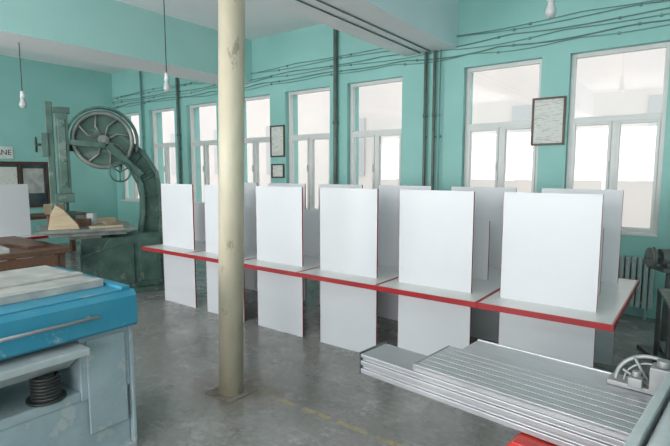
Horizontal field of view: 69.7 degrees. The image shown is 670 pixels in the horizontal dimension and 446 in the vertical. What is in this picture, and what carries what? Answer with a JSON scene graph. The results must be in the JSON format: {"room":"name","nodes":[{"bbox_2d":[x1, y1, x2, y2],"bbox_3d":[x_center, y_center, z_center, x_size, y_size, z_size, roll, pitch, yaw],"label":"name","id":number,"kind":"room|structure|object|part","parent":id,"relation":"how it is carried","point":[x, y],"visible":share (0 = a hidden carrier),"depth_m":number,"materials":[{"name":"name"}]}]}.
{"room":"woodworking shop","nodes":[
{"label":"woodworking shop","id":0,"kind":"room"},
{"bbox_2d":[0,55,117,243],"bbox_3d":[-9.085,-1.267,8.209,0.300,4.190,10.900,5,8,37],"label":"wall","id":1,"kind":"structure","parent":0,"point":[94,190],"depth_m":11.19,"materials":[{"name":"green paint"}]},
{"bbox_2d":[0,146,12,158],"bbox_3d":[-7.341,-1.507,10.237,0.024,0.260,0.860,5,8,37],"label":"wall sign","id":2,"kind":"object","parent":1,"relation":"attached to","point":[5,152],"visible":1,"depth_m":10.47,"materials":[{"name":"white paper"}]},
{"bbox_2d":[0,161,50,207],"bbox_3d":[-7.262,-0.815,10.395,0.050,1.030,2.050,5,8,37],"label":"window","id":3,"kind":"structure","parent":1,"relation":"in","point":[35,199],"depth_m":10.98,"materials":[{"name":"brown wood"}]},
{"bbox_2d":[0,167,17,183],"bbox_3d":[-7.165,-0.965,10.526,0.004,0.520,0.380,5,8,37],"label":"notice sheet","id":4,"kind":"object","parent":3,"relation":"attached to","point":[8,175],"visible":0.67,"depth_m":10.54,"materials":[{"name":"paper"}]},
{"bbox_2d":[23,168,44,192],"bbox_3d":[-6.852,-0.959,10.944,0.004,0.560,0.420,5,8,37],"label":"notice sheet","id":5,"kind":"object","parent":3,"relation":"attached to","point":[34,177],"visible":0.86,"depth_m":10.95,"materials":[{"name":"paper"}]},
{"bbox_2d":[0,0,319,72],"bbox_3d":[-2.594,-2.932,3.327,16.300,0.150,11.250,5,8,37],"label":"ceiling","id":6,"kind":"structure","parent":0,"point":[263,19],"depth_m":7.95,"materials":[{"name":"white paint"}]},
{"bbox_2d":[18,42,26,107],"bbox_3d":[-4.238,-1.993,6.495,0.090,0.865,0.090,5,8,37],"label":"pendant lamp","id":7,"kind":"object","parent":6,"relation":"hanging from","point":[22,104],"visible":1,"depth_m":6.50,"materials":[{"name":"glass"}]},
{"bbox_3d":[-4.238,-2.100,6.483,0.011,0.650,0.011,2,6,14],"label":"cord","id":8,"kind":"part","parent":7,"relation":"part of","materials":[{"name":"metal"}]},
{"bbox_2d":[20,91,24,98],"bbox_3d":[-4.238,-1.737,6.522,0.064,0.100,0.064,5,8,37],"label":"socket","id":9,"kind":"object","parent":7,"relation":"attached to","point":[22,95],"depth_m":6.50,"materials":[{"name":"white ceramic"}]},
{"bbox_3d":[-4.238,-1.625,6.534,0.090,0.125,0.090,5,8,37],"label":"bulb","id":10,"kind":"part","parent":7,"relation":"part of","materials":[{"name":"white glass"}]},
{"bbox_2d":[163,0,170,91],"bbox_3d":[-2.106,-2.389,5.956,0.090,1.485,0.090,5,8,37],"label":"pendant lamp","id":11,"kind":"object","parent":6,"relation":"hanging from","point":[166,87],"visible":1,"depth_m":5.99,"materials":[{"name":"glass"}]},
{"bbox_3d":[-2.106,-2.495,5.944,0.011,1.270,0.011,-4,7,-30],"label":"cord","id":12,"kind":"part","parent":11,"relation":"part of","materials":[{"name":"metal"}]},
{"bbox_2d":[164,73,168,80],"bbox_3d":[-2.106,-1.824,6.016,0.064,0.100,0.064,5,8,37],"label":"socket","id":13,"kind":"object","parent":11,"relation":"attached to","point":[166,77],"depth_m":6.00,"materials":[{"name":"white ceramic"}]},
{"bbox_3d":[-2.106,-1.712,6.027,0.090,0.125,0.090,5,8,37],"label":"bulb","id":14,"kind":"part","parent":11,"relation":"part of","materials":[{"name":"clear glass"}]},
{"bbox_2d":[545,0,556,18],"bbox_3d":[1.800,-2.317,3.957,0.090,1.205,0.090,5,8,37],"label":"pendant lamp","id":15,"kind":"object","parent":6,"relation":"hanging from","point":[550,12],"visible":1,"depth_m":3.99,"materials":[{"name":"glass"}]},
{"bbox_2d":[35,241,660,445],"bbox_3d":[-2.594,1.359,3.782,16.300,0.100,11.250,5,8,37],"label":"floor","id":16,"kind":"structure","parent":0,"point":[310,391],"depth_m":3.71,"materials":[{"name":"concrete"}]},
{"bbox_2d":[0,183,47,261],"bbox_3d":[-5.266,0.157,7.440,1.600,1.520,0.885,5,8,37],"label":"voting booth","id":17,"kind":"object","parent":16,"relation":"on","point":[14,198],"visible":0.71,"depth_m":7.17,"materials":[{"name":"white plastic"}]},
{"bbox_3d":[-4.848,-0.175,7.060,0.015,0.780,0.660,5,8,37],"label":"privacy panel","id":18,"kind":"part","parent":17,"relation":"part of","materials":[{"name":"white laminate"}]},
{"bbox_2d":[0,236,71,271],"bbox_3d":[-4.173,0.677,5.947,1.700,0.800,1.040,5,8,37],"label":"wooden workbench","id":19,"kind":"object","parent":16,"relation":"on","point":[58,259],"visible":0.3,"depth_m":5.57,"materials":[{"name":"brown wood"}]},
{"bbox_2d":[0,245,9,253],"bbox_3d":[-3.974,0.296,5.504,0.700,0.050,0.260,6,8,42],"label":"board","id":20,"kind":"object","parent":19,"relation":"on","point":[3,250],"visible":1,"depth_m":5.34,"materials":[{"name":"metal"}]},
{"bbox_2d":[0,239,44,248],"bbox_3d":[-3.938,0.257,5.964,0.900,0.030,0.200,4,7,31],"label":"board","id":21,"kind":"object","parent":19,"relation":"on","point":[8,242],"visible":1,"depth_m":5.88,"materials":[{"name":"brown wood"}]},
{"bbox_3d":[-3.502,0.467,5.416,0.010,0.130,0.720,5,8,37],"label":"drawer","id":22,"kind":"part","parent":19,"relation":"part of","materials":[{"name":"brown wood"}]},
{"bbox_3d":[-3.321,0.719,5.834,0.090,0.740,0.090,5,8,37],"label":"leg","id":23,"kind":"part","parent":19,"relation":"part of","materials":[{"name":"brown wood"}]},
{"bbox_2d":[30,211,88,250],"bbox_3d":[-6.012,0.283,9.380,0.800,0.860,2.200,5,8,37],"label":"wooden workbench","id":24,"kind":"object","parent":16,"relation":"on","point":[35,216],"visible":0.19,"depth_m":9.79,"materials":[{"name":"brown wood"}]},
{"bbox_2d":[43,204,63,213],"bbox_3d":[-5.631,-0.281,9.661,0.320,0.201,0.242,2,6,20],"label":"cardboard box","id":25,"kind":"object","parent":24,"relation":"on","point":[46,207],"visible":0.47,"depth_m":9.57,"materials":[{"name":"brown cardboard"}]},
{"bbox_3d":[-5.665,0.208,10.369,0.090,0.800,0.090,5,8,37],"label":"leg","id":26,"kind":"part","parent":24,"relation":"part of","materials":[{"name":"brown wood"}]},
{"bbox_2d":[0,265,137,445],"bbox_3d":[-1.889,0.884,2.719,1.056,1.068,1.153,5,8,37],"label":"machine","id":27,"kind":"object","parent":16,"relation":"on","point":[67,376],"visible":1,"depth_m":2.67,"materials":[{"name":"blue paint"}]},
{"bbox_3d":[-2.007,0.372,2.727,0.792,0.050,1.003,5,8,37],"label":"infeed plate","id":28,"kind":"part","parent":27,"relation":"part of","materials":[{"name":"metal"}]},
{"bbox_2d":[0,267,137,360],"bbox_3d":[-1.917,0.504,2.700,0.986,0.242,1.153,5,8,37],"label":"hood","id":29,"kind":"object","parent":27,"relation":"attached to","point":[115,303],"depth_m":2.62,"materials":[{"name":"blue paint"}]},
{"bbox_3d":[-1.575,0.950,3.193,0.873,0.750,0.019,5,8,37],"label":"corner trim","id":30,"kind":"part","parent":27,"relation":"part of","materials":[{"name":"blue paint"}]},
{"bbox_2d":[34,101,164,292],"bbox_3d":[-3.285,-0.322,6.835,1.630,2.600,1.180,-3,7,-29],"label":"saw","id":31,"kind":"object","parent":16,"relation":"on","point":[99,139],"visible":0.95,"depth_m":6.59,"materials":[{"name":"metal"}]},
{"bbox_2d":[48,205,79,229],"bbox_3d":[-3.518,-0.078,6.234,0.358,0.319,0.100,-3,7,-23],"label":"timber offcut","id":32,"kind":"object","parent":31,"relation":"on","point":[60,219],"visible":1,"depth_m":6.18,"materials":[{"name":"brown wood"}]},
{"bbox_2d":[76,215,86,217],"bbox_3d":[-3.672,-0.050,6.913,0.200,0.120,0.120,-4,7,-33],"label":"board","id":33,"kind":"object","parent":31,"relation":"on","point":[77,216],"visible":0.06,"depth_m":6.88,"materials":[{"name":"metal"}]},
{"bbox_2d":[74,218,90,225],"bbox_3d":[-3.482,-0.010,6.632,0.200,0.100,0.100,-1,6,-13],"label":"board","id":34,"kind":"object","parent":31,"relation":"on","point":[81,221],"visible":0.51,"depth_m":6.59,"materials":[{"name":"brown wood"}]},
{"bbox_2d":[86,213,96,224],"bbox_3d":[-3.435,-0.057,6.791,0.100,0.160,0.080,1,6,7],"label":"board","id":35,"kind":"object","parent":31,"relation":"on","point":[93,216],"visible":0.73,"depth_m":6.75,"materials":[{"name":"white ceramic"}]},
{"bbox_2d":[89,224,122,228],"bbox_3d":[-3.061,0.046,6.435,0.400,0.030,0.120,-4,7,-33],"label":"board","id":36,"kind":"object","parent":31,"relation":"on","point":[113,225],"visible":1,"depth_m":6.41,"materials":[{"name":"brown wood"}]},
{"bbox_2d":[97,217,115,222],"bbox_3d":[-3.374,-0.040,7.057,0.280,0.070,0.100,-3,7,-23],"label":"board","id":37,"kind":"object","parent":31,"relation":"on","point":[99,220],"visible":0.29,"depth_m":7.01,"materials":[{"name":"brown wood"}]},
{"bbox_3d":[-3.110,0.583,6.643,0.640,0.560,0.050,-3,7,-29],"label":"wheel door","id":38,"kind":"part","parent":31,"relation":"part of","materials":[{"name":"green paint"}]},
{"bbox_2d":[102,220,120,224],"bbox_3d":[-3.177,-0.008,6.848,0.080,0.050,0.240,4,7,32],"label":"board","id":39,"kind":"object","parent":31,"relation":"on","point":[111,222],"visible":0.92,"depth_m":6.80,"materials":[{"name":"brown wood"}]},
{"bbox_3d":[-2.995,-0.621,6.919,0.895,1.624,0.400,-3,7,-29],"label":"cast frame","id":40,"kind":"part","parent":31,"relation":"part of","materials":[{"name":"green paint"}]},
{"bbox_3d":[-2.646,0.515,6.903,0.290,0.600,0.035,-3,7,-29],"label":"door","id":41,"kind":"part","parent":31,"relation":"part of","materials":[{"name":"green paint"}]},
{"bbox_2d":[142,183,257,307],"bbox_3d":[-1.663,0.233,6.580,0.885,1.550,1.600,5,8,37],"label":"voting booth","id":42,"kind":"object","parent":16,"relation":"on","point":[183,220],"visible":0.5,"depth_m":6.18,"materials":[{"name":"white laminate"}]},
{"bbox_3d":[-2.006,-0.091,6.126,0.660,0.810,0.015,5,8,37],"label":"privacy panel","id":43,"kind":"part","parent":42,"relation":"part of","materials":[{"name":"white laminate"}]},
{"bbox_3d":[-2.006,0.697,6.210,0.660,0.705,0.015,5,8,37],"label":"leg panel","id":44,"kind":"part","parent":42,"relation":"part of","materials":[{"name":"white laminate"}]},
{"bbox_3d":[-1.355,-0.182,6.983,0.660,0.810,0.015,5,8,37],"label":"privacy panel","id":45,"kind":"part","parent":42,"relation":"part of","materials":[{"name":"white plastic"}]},
{"bbox_3d":[-1.355,0.606,7.067,0.660,0.705,0.015,5,8,37],"label":"leg panel","id":46,"kind":"part","parent":42,"relation":"part of","materials":[{"name":"white laminate"}]},
{"bbox_2d":[205,0,256,403],"bbox_3d":[-0.751,-0.393,3.565,0.360,3.430,0.360,5,8,37],"label":"support column","id":47,"kind":"structure","parent":16,"relation":"on","point":[231,13],"depth_m":3.51,"materials":[{"name":"beige paint"}]},
{"bbox_3d":[-0.807,1.309,3.737,0.280,0.008,0.280,5,8,37],"label":"plate","id":48,"kind":"part","parent":47,"relation":"part of","materials":[{"name":"beige metal"}]},
{"bbox_2d":[184,183,305,320],"bbox_3d":[-0.954,0.289,6.048,0.885,1.550,1.600,5,8,37],"label":"voting booth","id":49,"kind":"object","parent":16,"relation":"on","point":[210,255],"visible":0.36,"depth_m":5.78,"materials":[{"name":"white laminate"}]},
{"bbox_3d":[-1.297,-0.035,5.594,0.660,0.810,0.015,5,8,37],"label":"privacy panel","id":50,"kind":"part","parent":49,"relation":"part of","materials":[{"name":"white plastic"}]},
{"bbox_3d":[-1.297,0.753,5.677,0.660,0.705,0.015,5,8,37],"label":"leg panel","id":51,"kind":"part","parent":49,"relation":"part of","materials":[{"name":"white laminate"}]},
{"bbox_3d":[-0.647,-0.126,6.451,0.660,0.810,0.015,5,8,37],"label":"privacy panel","id":52,"kind":"part","parent":49,"relation":"part of","materials":[{"name":"white laminate"}]},
{"bbox_3d":[-0.647,0.662,6.535,0.660,0.705,0.015,5,8,37],"label":"leg panel","id":53,"kind":"part","parent":49,"relation":"part of","materials":[{"name":"white laminate"}]},
{"bbox_2d":[244,184,362,336],"bbox_3d":[-0.248,0.346,5.513,0.885,1.550,1.600,5,8,37],"label":"voting booth","id":54,"kind":"object","parent":16,"relation":"on","point":[288,235],"visible":0.62,"depth_m":5.09,"materials":[{"name":"white laminate"}]},
{"bbox_3d":[-0.591,0.022,5.059,0.660,0.810,0.015,5,8,37],"label":"privacy panel","id":55,"kind":"part","parent":54,"relation":"part of","materials":[{"name":"white laminate"}]},
{"bbox_3d":[-0.591,0.810,5.142,0.660,0.705,0.015,5,8,37],"label":"leg panel","id":56,"kind":"part","parent":54,"relation":"part of","materials":[{"name":"white laminate"}]},
{"bbox_3d":[0.060,-0.069,5.916,0.660,0.810,0.015,5,8,37],"label":"privacy panel","id":57,"kind":"part","parent":54,"relation":"part of","materials":[{"name":"white plastic"}]},
{"bbox_2d":[296,185,431,351],"bbox_3d":[0.463,0.402,4.984,0.885,1.550,1.600,5,8,37],"label":"voting booth","id":58,"kind":"object","parent":16,"relation":"on","point":[359,232],"visible":0.62,"depth_m":4.59,"materials":[{"name":"white laminate"}]},
{"bbox_3d":[0.120,0.866,4.613,0.660,0.705,0.015,5,8,37],"label":"leg panel","id":59,"kind":"part","parent":58,"relation":"part of","materials":[{"name":"white laminate"}]},
{"bbox_3d":[0.120,0.078,4.529,0.660,0.810,0.015,5,8,37],"label":"privacy panel","id":60,"kind":"part","parent":58,"relation":"part of","materials":[{"name":"white plastic"}]},
{"bbox_3d":[0.770,0.775,5.470,0.660,0.705,0.015,5,8,37],"label":"leg panel","id":61,"kind":"part","parent":58,"relation":"part of","materials":[{"name":"white laminate"}]},
{"bbox_3d":[0.770,-0.013,5.386,0.660,0.810,0.015,5,8,37],"label":"privacy panel","id":62,"kind":"part","parent":58,"relation":"part of","materials":[{"name":"white laminate"}]},
{"bbox_2d":[374,187,516,355],"bbox_3d":[1.169,0.459,4.448,0.885,1.550,1.600,5,8,37],"label":"voting booth","id":63,"kind":"object","parent":16,"relation":"on","point":[450,242],"visible":0.78,"depth_m":4.06,"materials":[{"name":"white plastic"}]},
{"bbox_3d":[0.826,0.923,4.077,0.660,0.705,0.015,5,8,37],"label":"leg panel","id":64,"kind":"part","parent":63,"relation":"part of","materials":[{"name":"white laminate"}]},
{"bbox_3d":[0.826,0.135,3.993,0.660,0.810,0.015,5,8,37],"label":"privacy panel","id":65,"kind":"part","parent":63,"relation":"part of","materials":[{"name":"white plastic"}]},
{"bbox_3d":[1.476,0.044,4.851,0.660,0.810,0.015,5,8,37],"label":"privacy panel","id":66,"kind":"part","parent":63,"relation":"part of","materials":[{"name":"white plastic"}]},
{"bbox_3d":[1.476,0.832,4.934,0.660,0.705,0.015,5,8,37],"label":"leg panel","id":67,"kind":"part","parent":63,"relation":"part of","materials":[{"name":"white laminate"}]},
{"bbox_2d":[358,339,669,445],"bbox_3d":[0.959,1.054,1.621,2.425,0.963,1.250,6,8,43],"label":"saw","id":68,"kind":"object","parent":16,"relation":"on","point":[551,401],"visible":1,"depth_m":1.97,"materials":[{"name":"metal"}]},
{"bbox_2d":[476,188,638,367],"bbox_3d":[1.880,0.515,3.919,0.885,1.550,1.600,5,8,37],"label":"voting booth","id":69,"kind":"object","parent":16,"relation":"on","point":[561,295],"visible":0.91,"depth_m":3.48,"materials":[{"name":"white plastic"}]},
{"bbox_3d":[1.537,0.979,3.548,0.660,0.705,0.015,5,8,37],"label":"leg panel","id":70,"kind":"part","parent":69,"relation":"part of","materials":[{"name":"white laminate"}]},
{"bbox_3d":[1.537,0.191,3.465,0.660,0.810,0.015,5,8,37],"label":"privacy panel","id":71,"kind":"part","parent":69,"relation":"part of","materials":[{"name":"white laminate"}]},
{"bbox_3d":[2.188,0.100,4.322,0.660,0.810,0.015,5,8,37],"label":"privacy panel","id":72,"kind":"part","parent":69,"relation":"part of","materials":[{"name":"white plastic"}]},
{"bbox_3d":[2.188,0.888,4.406,0.660,0.705,0.015,5,8,37],"label":"leg panel","id":73,"kind":"part","parent":69,"relation":"part of","materials":[{"name":"white laminate"}]},
{"bbox_2d":[618,255,655,319],"bbox_3d":[3.241,0.735,5.782,1.020,0.720,0.140,5,8,37],"label":"radiator","id":74,"kind":"object","parent":16,"relation":"on","point":[627,272],"visible":0.2,"depth_m":5.52,"materials":[{"name":"metal"}]},
{"bbox_2d":[637,247,669,358],"bbox_3d":[3.081,0.723,4.416,0.480,1.031,0.360,1,6,7],"label":"grinder","id":75,"kind":"object","parent":16,"relation":"on","point":[652,256],"visible":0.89,"depth_m":4.39,"materials":[{"name":"grey paint"}]},
{"bbox_3d":[3.081,0.318,4.373,0.480,0.165,0.150,1,6,7],"label":"motor","id":76,"kind":"part","parent":75,"relation":"part of","materials":[{"name":"grey paint"}]},
{"bbox_2d":[652,288,669,362],"bbox_3d":[2.843,0.951,3.739,0.530,0.720,0.630,3,7,27],"label":"metal cart","id":77,"kind":"object","parent":16,"relation":"on","point":[664,293],"visible":0.65,"depth_m":4.04,"materials":[{"name":"metal"}]},
{"bbox_3d":[2.756,0.921,4.118,0.030,0.700,0.030,3,7,27],"label":"post","id":78,"kind":"part","parent":77,"relation":"part of","materials":[{"name":"metal"}]},
{"bbox_2d":[658,341,665,355],"bbox_3d":[2.843,1.051,3.749,0.470,0.020,0.570,3,7,27],"label":"shelf","id":79,"kind":"object","parent":77,"relation":"attached to","point":[662,344],"depth_m":3.99,"materials":[{"name":"grey paint"}]},
{"bbox_2d":[658,288,669,308],"bbox_3d":[2.843,0.603,3.702,0.530,0.020,0.630,3,7,27],"label":"shelf","id":80,"kind":"object","parent":77,"relation":"attached to","point":[664,292],"depth_m":3.87,"materials":[{"name":"metal"}]},
{"bbox_3d":[2.484,0.977,3.587,0.030,0.700,0.030,3,7,27],"label":"post","id":81,"kind":"part","parent":77,"relation":"part of","materials":[{"name":"metal"}]},
{"bbox_2d":[111,0,669,319],"bbox_3d":[0.689,-1.233,7.882,16.300,4.190,0.350,5,8,37],"label":"wall","id":82,"kind":"structure","parent":0,"point":[311,43],"depth_m":7.06,"materials":[{"name":"green paint"}]},
{"bbox_2d":[0,0,251,84],"bbox_3d":[-5.112,-2.676,5.233,0.830,0.760,10.600,5,8,37],"label":"beam","id":83,"kind":"structure","parent":82,"relation":"attached to","point":[107,32],"depth_m":7.12,"materials":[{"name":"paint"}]},
{"bbox_2d":[121,113,139,201],"bbox_3d":[-5.083,-1.638,12.084,0.940,2.190,0.185,5,8,37],"label":"window","id":84,"kind":"structure","parent":82,"relation":"in","point":[135,198],"depth_m":12.22,"materials":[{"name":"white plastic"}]},
{"bbox_2d":[139,71,145,150],"bbox_3d":[-4.592,-1.624,11.571,0.059,4.190,0.090,5,8,37],"label":"pipe","id":85,"kind":"object","parent":82,"relation":"attached to","point":[142,136],"visible":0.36,"depth_m":11.44,"materials":[{"name":"metal"}]},
{"bbox_2d":[152,108,174,183],"bbox_3d":[-3.966,-1.549,11.245,1.000,2.190,0.185,5,8,37],"label":"window","id":86,"kind":"structure","parent":82,"relation":"in","point":[165,146],"depth_m":11.31,"materials":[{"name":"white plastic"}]},
{"bbox_2d":[175,77,181,183],"bbox_3d":[-3.462,-1.533,10.716,0.081,4.190,0.100,5,8,37],"label":"pipe","id":87,"kind":"object","parent":82,"relation":"attached to","point":[176,78],"visible":0.48,"depth_m":10.63,"materials":[{"name":"metal"}]},
{"bbox_2d":[190,102,216,202],"bbox_3d":[-2.812,-1.457,10.380,1.010,2.190,0.185,5,8,37],"label":"window","id":88,"kind":"structure","parent":82,"relation":"in","point":[205,144],"depth_m":10.50,"materials":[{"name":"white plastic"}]},
{"bbox_2d":[244,95,270,185],"bbox_3d":[-1.587,-1.360,9.460,1.020,2.190,0.185,5,8,37],"label":"window","id":89,"kind":"structure","parent":82,"relation":"in","point":[255,141],"depth_m":9.47,"materials":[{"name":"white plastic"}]},
{"bbox_2d":[270,125,284,156],"bbox_3d":[-1.070,-1.521,8.947,0.360,0.580,0.030,5,8,37],"label":"picture frame","id":90,"kind":"object","parent":82,"relation":"attached to","point":[277,132],"visible":1,"depth_m":8.94,"materials":[{"name":"white paper"}]},
{"bbox_2d":[271,164,284,177],"bbox_3d":[-1.070,-0.975,9.005,0.320,0.260,0.030,5,8,37],"label":"picture frame","id":91,"kind":"object","parent":82,"relation":"attached to","point":[277,170],"visible":1,"depth_m":9.00,"materials":[{"name":"brown wood"}]},
{"bbox_2d":[288,87,329,209],"bbox_3d":[-0.458,-1.270,8.613,1.030,2.190,0.185,5,8,37],"label":"window","id":92,"kind":"structure","parent":82,"relation":"in","point":[310,167],"depth_m":8.68,"materials":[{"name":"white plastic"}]},
{"bbox_2d":[333,29,337,183],"bbox_3d":[0.009,-1.257,8.108,0.092,4.190,0.106,5,8,37],"label":"pipe","id":93,"kind":"object","parent":82,"relation":"attached to","point":[335,122],"visible":0.52,"depth_m":8.01,"materials":[{"name":"metal"}]},
{"bbox_2d":[262,0,458,55],"bbox_3d":[-1.807,-2.414,2.753,0.830,0.760,10.600,5,8,37],"label":"ceiling beam","id":94,"kind":"structure","parent":82,"relation":"attached to","point":[432,25],"depth_m":5.82,"materials":[{"name":"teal paint"}]},
{"bbox_2d":[296,0,419,52],"bbox_3d":[-1.770,-2.050,3.016,0.038,0.018,10.000,5,8,37],"label":"conduit","id":95,"kind":"object","parent":94,"relation":"attached to","point":[296,0],"visible":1,"depth_m":5.61,"materials":[{"name":"grey metal"}]},
{"bbox_2d":[316,0,429,51],"bbox_3d":[-1.643,-2.040,2.920,0.038,0.018,10.000,5,8,37],"label":"conduit","id":96,"kind":"object","parent":94,"relation":"attached to","point":[316,0],"visible":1,"depth_m":5.59,"materials":[{"name":"grey metal"}]},
{"bbox_2d":[350,77,401,200],"bbox_3d":[0.652,-1.182,7.780,1.030,2.190,0.185,5,8,37],"label":"window","id":97,"kind":"structure","parent":82,"relation":"in","point":[376,134],"depth_m":7.83,"materials":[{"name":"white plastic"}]},
{"bbox_2d":[113,0,663,97],"bbox_3d":[0.572,-2.707,7.570,15.600,0.072,0.038,5,8,37],"label":"conduit","id":98,"kind":"object","parent":82,"relation":"attached to","point":[529,23],"visible":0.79,"depth_m":6.45,"materials":[{"name":"metal"}]},
{"bbox_2d":[112,7,669,102],"bbox_3d":[0.569,-2.582,7.588,15.613,0.074,0.034,5,8,37],"label":"conduit","id":99,"kind":"object","parent":82,"relation":"attached to","point":[619,17],"visible":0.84,"depth_m":6.45,"materials":[{"name":"metal"}]},
{"bbox_2d":[112,0,669,99],"bbox_3d":[0.577,-2.675,7.571,15.612,0.074,0.036,5,8,37],"label":"conduit","id":100,"kind":"object","parent":82,"relation":"attached to","point":[640,4],"visible":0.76,"depth_m":6.33,"materials":[{"name":"metal"}]},
{"bbox_2d":[113,19,669,107],"bbox_3d":[0.578,-2.460,7.595,15.612,0.088,0.032,5,8,37],"label":"conduit","id":101,"kind":"object","parent":82,"relation":"attached to","point":[638,23],"visible":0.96,"depth_m":6.73,"materials":[{"name":"metal"}]},
{"bbox_2d":[115,13,669,103],"bbox_3d":[0.574,-2.532,7.591,15.601,0.082,0.032,5,8,37],"label":"conduit","id":102,"kind":"object","parent":82,"relation":"attached to","point":[661,14],"visible":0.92,"depth_m":6.66,"materials":[{"name":"metal"}]},
{"bbox_2d":[115,24,669,108],"bbox_3d":[0.569,-2.420,7.606,15.612,0.075,0.032,5,8,37],"label":"conduit","id":103,"kind":"object","parent":82,"relation":"attached to","point":[619,32],"visible":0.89,"depth_m":6.72,"materials":[{"name":"metal"}]},
{"bbox_2d":[422,52,427,185],"bbox_3d":[1.330,-0.774,7.165,0.065,3.430,0.092,5,8,37],"label":"pipe","id":104,"kind":"object","parent":82,"relation":"attached to","point":[425,53],"visible":0.59,"depth_m":7.06,"materials":[{"name":"metal"}]},
{"bbox_2d":[431,50,436,189],"bbox_3d":[1.442,-0.766,7.083,0.059,3.430,0.090,5,8,37],"label":"pipe","id":105,"kind":"object","parent":82,"relation":"attached to","point":[434,51],"visible":0.59,"depth_m":6.97,"materials":[{"name":"metal"}]},
{"bbox_2d":[437,49,441,189],"bbox_3d":[1.519,-0.761,7.035,0.027,3.430,0.074,5,8,37],"label":"pipe","id":106,"kind":"object","parent":82,"relation":"attached to","point":[439,135],"visible":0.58,"depth_m":6.94,"materials":[{"name":"metal"}]},
{"bbox_2d":[464,59,541,192],"bbox_3d":[2.256,-1.054,6.576,1.030,2.190,0.185,5,8,37],"label":"window","id":107,"kind":"structure","parent":82,"relation":"in","point":[501,128],"depth_m":6.61,"materials":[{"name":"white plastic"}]},
{"bbox_2d":[530,96,566,145],"bbox_3d":[2.705,-1.291,6.106,0.400,0.600,0.030,5,8,37],"label":"picture frame","id":108,"kind":"object","parent":82,"relation":"attached to","point":[548,113],"visible":1,"depth_m":6.10,"materials":[{"name":"white paper"}]},
{"bbox_2d":[565,42,669,236],"bbox_3d":[3.337,-0.968,5.765,1.017,2.190,0.185,5,8,37],"label":"window","id":109,"kind":"structure","parent":82,"relation":"in","point":[614,122],"depth_m":5.73,"materials":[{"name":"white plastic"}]},
{"label":"outside","id":110,"kind":"structure","parent":0,"visible":0},
{"bbox_3d":[3.162,0.543,20.965,60.000,0.100,23.000,5,8,37],"label":"ground","id":111,"kind":"structure","parent":110,"visible":0},
{"bbox_2d":[131,48,665,227],"bbox_3d":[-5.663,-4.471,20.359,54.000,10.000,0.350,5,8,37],"label":"windows","id":112,"kind":"structure","parent":111,"relation":"on","point":[632,82],"depth_m":12.57,"materials":[{"name":"glass"}]}
]}

